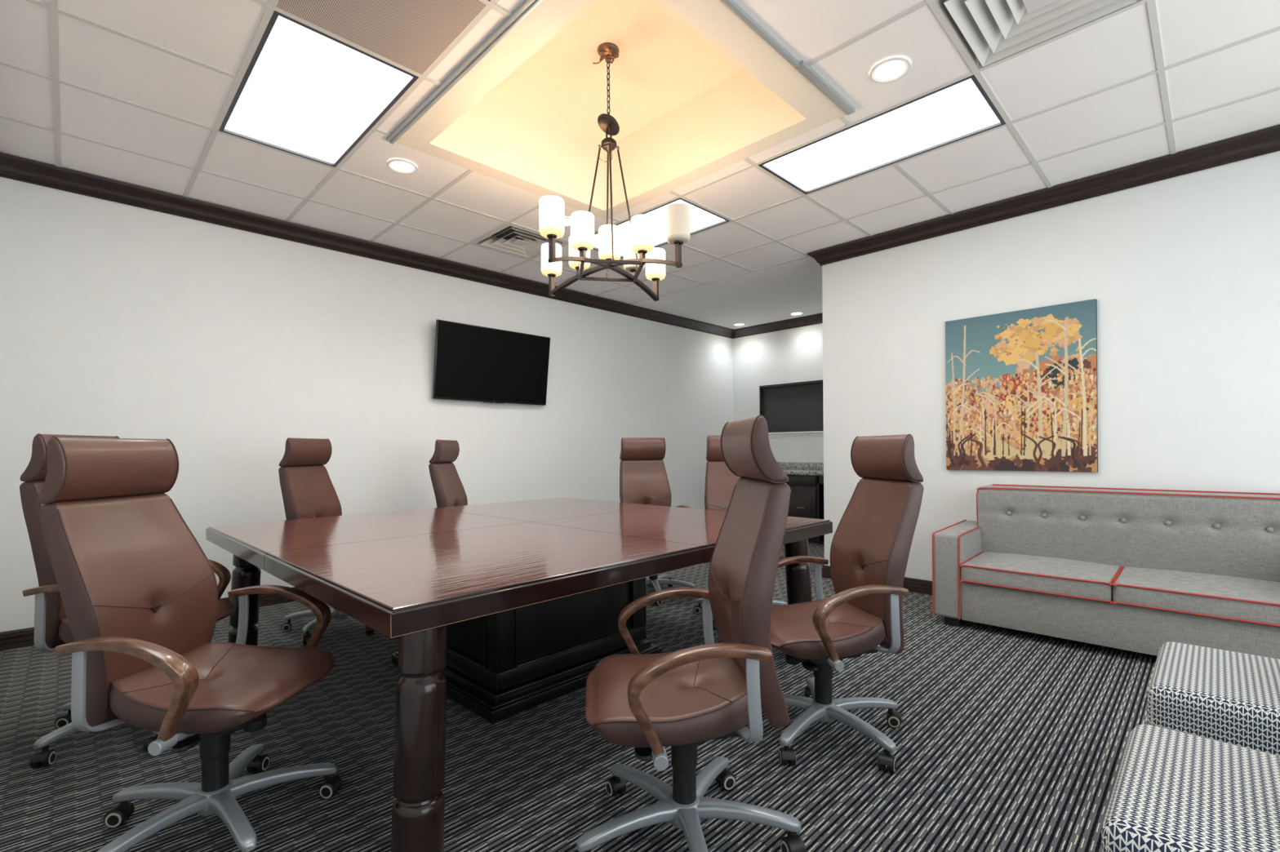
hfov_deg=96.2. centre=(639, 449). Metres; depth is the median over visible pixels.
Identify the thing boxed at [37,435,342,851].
office chair
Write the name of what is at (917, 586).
baseboard
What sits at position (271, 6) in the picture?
grid
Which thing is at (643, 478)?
office chair
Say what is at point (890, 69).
recessed light
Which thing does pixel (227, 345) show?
wall
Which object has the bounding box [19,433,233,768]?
office chair
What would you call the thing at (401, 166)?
recessed light
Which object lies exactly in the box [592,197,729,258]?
ceiling light panel
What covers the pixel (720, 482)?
office chair
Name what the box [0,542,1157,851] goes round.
floor
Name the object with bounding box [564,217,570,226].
recessed light
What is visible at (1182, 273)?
wall
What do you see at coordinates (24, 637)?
baseboard
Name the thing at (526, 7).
trim
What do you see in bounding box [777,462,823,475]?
countertop
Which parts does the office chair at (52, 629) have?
armrest, backrest, seat, armrest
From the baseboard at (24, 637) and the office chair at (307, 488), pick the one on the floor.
the office chair at (307, 488)
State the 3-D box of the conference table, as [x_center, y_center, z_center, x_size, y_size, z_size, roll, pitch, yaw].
[-0.632,0.780,3.132,2.386,0.760,2.427,0,0,44]
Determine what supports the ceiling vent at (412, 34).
in the ceiling at (1118, 48)
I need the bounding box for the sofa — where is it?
[932,484,1279,659]
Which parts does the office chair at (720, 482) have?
backrest, seat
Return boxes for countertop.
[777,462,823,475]
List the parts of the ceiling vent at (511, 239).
plate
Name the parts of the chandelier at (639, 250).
lamp shade, lamp shade, candle post, candle post, lamp shade, candle post, lamp shade, candle post, suspension rod, arched arm, suspension rod, chain, lamp shade, square frame, suspension rod, arched arm, suspension rod, candle post, lamp shade, lamp shade, candle post, lamp shade, candle post, lamp shade, candle post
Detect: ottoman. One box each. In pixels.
[1101,724,1279,851]
[1146,641,1279,756]
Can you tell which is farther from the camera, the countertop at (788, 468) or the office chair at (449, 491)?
the countertop at (788, 468)
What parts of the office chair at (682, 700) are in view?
tilt lever, armrest, seat, armrest, backrest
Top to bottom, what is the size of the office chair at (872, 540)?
1.209 m
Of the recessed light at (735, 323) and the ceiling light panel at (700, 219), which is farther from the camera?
the recessed light at (735, 323)
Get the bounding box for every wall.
[0,177,733,632]
[733,323,823,462]
[822,151,1279,581]
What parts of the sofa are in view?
arm, backrest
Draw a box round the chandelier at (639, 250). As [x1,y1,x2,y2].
[539,42,690,301]
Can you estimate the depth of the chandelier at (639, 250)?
3.07 m
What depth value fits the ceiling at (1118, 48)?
3.13 m
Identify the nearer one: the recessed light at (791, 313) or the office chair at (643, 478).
the office chair at (643, 478)
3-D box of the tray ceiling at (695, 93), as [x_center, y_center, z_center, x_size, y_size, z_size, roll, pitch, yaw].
[-0.154,-1.988,3.114,1.603,0.481,1.922,0,0,-45]
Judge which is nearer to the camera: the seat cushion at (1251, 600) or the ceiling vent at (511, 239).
the seat cushion at (1251, 600)
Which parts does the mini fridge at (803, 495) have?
door panel, drawer, door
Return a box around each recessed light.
[386,158,417,173]
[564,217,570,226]
[733,323,745,326]
[790,311,804,315]
[869,57,911,83]
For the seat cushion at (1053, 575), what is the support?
on the sofa
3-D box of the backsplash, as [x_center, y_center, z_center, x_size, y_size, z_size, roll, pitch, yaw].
[2.908,0.211,6.993,0.022,0.100,3.080,0,0,-45]
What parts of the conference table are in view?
leg, tabletop panel, leg, tabletop panel, tabletop panel, tabletop panel, leg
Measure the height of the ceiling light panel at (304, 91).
0.051 m
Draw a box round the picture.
[945,298,1097,472]
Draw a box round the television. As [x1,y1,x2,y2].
[431,319,550,405]
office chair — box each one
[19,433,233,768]
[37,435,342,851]
[278,437,376,644]
[428,440,467,507]
[576,414,805,851]
[619,437,695,605]
[693,435,787,629]
[770,434,924,773]
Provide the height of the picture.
1.136 m
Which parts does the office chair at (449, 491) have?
backrest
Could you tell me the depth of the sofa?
3.29 m
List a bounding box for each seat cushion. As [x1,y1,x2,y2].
[960,551,1119,600]
[1112,567,1279,626]
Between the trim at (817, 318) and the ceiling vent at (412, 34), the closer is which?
the ceiling vent at (412, 34)
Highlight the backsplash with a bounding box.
[777,462,823,470]
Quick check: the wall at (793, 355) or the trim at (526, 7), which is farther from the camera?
the wall at (793, 355)
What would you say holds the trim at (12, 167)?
attached to the wall at (227, 345)
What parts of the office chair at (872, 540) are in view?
tension knob, armrest, tilt lever, seat, armrest, backrest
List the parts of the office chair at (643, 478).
backrest, armrest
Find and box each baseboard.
[0,586,299,651]
[822,565,831,578]
[902,577,932,595]
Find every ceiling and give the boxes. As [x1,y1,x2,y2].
[0,0,1279,329]
[395,0,846,219]
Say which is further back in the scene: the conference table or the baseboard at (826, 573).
the baseboard at (826, 573)
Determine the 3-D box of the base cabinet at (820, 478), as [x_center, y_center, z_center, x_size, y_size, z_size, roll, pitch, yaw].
[2.577,0.721,6.913,0.590,0.830,0.638,0,0,-45]
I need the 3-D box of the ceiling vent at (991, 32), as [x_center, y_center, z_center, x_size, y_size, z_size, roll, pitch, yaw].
[1.569,-1.815,2.251,0.586,0.120,0.586,0,0,-45]
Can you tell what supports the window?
in the wall at (793, 355)
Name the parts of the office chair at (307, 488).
backrest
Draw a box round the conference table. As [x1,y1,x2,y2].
[205,497,832,851]
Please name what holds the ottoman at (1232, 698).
on the floor
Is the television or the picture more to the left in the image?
the television
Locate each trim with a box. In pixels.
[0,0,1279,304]
[0,152,733,338]
[386,0,855,144]
[733,312,822,338]
[807,124,1279,265]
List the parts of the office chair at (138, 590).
armrest, backrest, height lever, seat, tension knob, armrest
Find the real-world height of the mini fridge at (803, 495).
0.830 m
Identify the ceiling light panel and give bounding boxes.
[218,10,418,167]
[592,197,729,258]
[758,75,1005,194]
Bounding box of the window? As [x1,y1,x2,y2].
[759,379,823,435]
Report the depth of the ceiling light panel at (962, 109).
3.26 m
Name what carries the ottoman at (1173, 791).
on the floor
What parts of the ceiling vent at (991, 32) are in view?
plate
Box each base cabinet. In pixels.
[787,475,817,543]
[817,475,824,544]
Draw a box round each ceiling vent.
[276,0,485,74]
[471,223,568,259]
[934,0,1142,69]
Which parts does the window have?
sill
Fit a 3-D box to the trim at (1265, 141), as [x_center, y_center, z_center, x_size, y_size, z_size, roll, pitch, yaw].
[2.916,-1.719,3.797,0.092,0.112,3.917,0,0,-45]

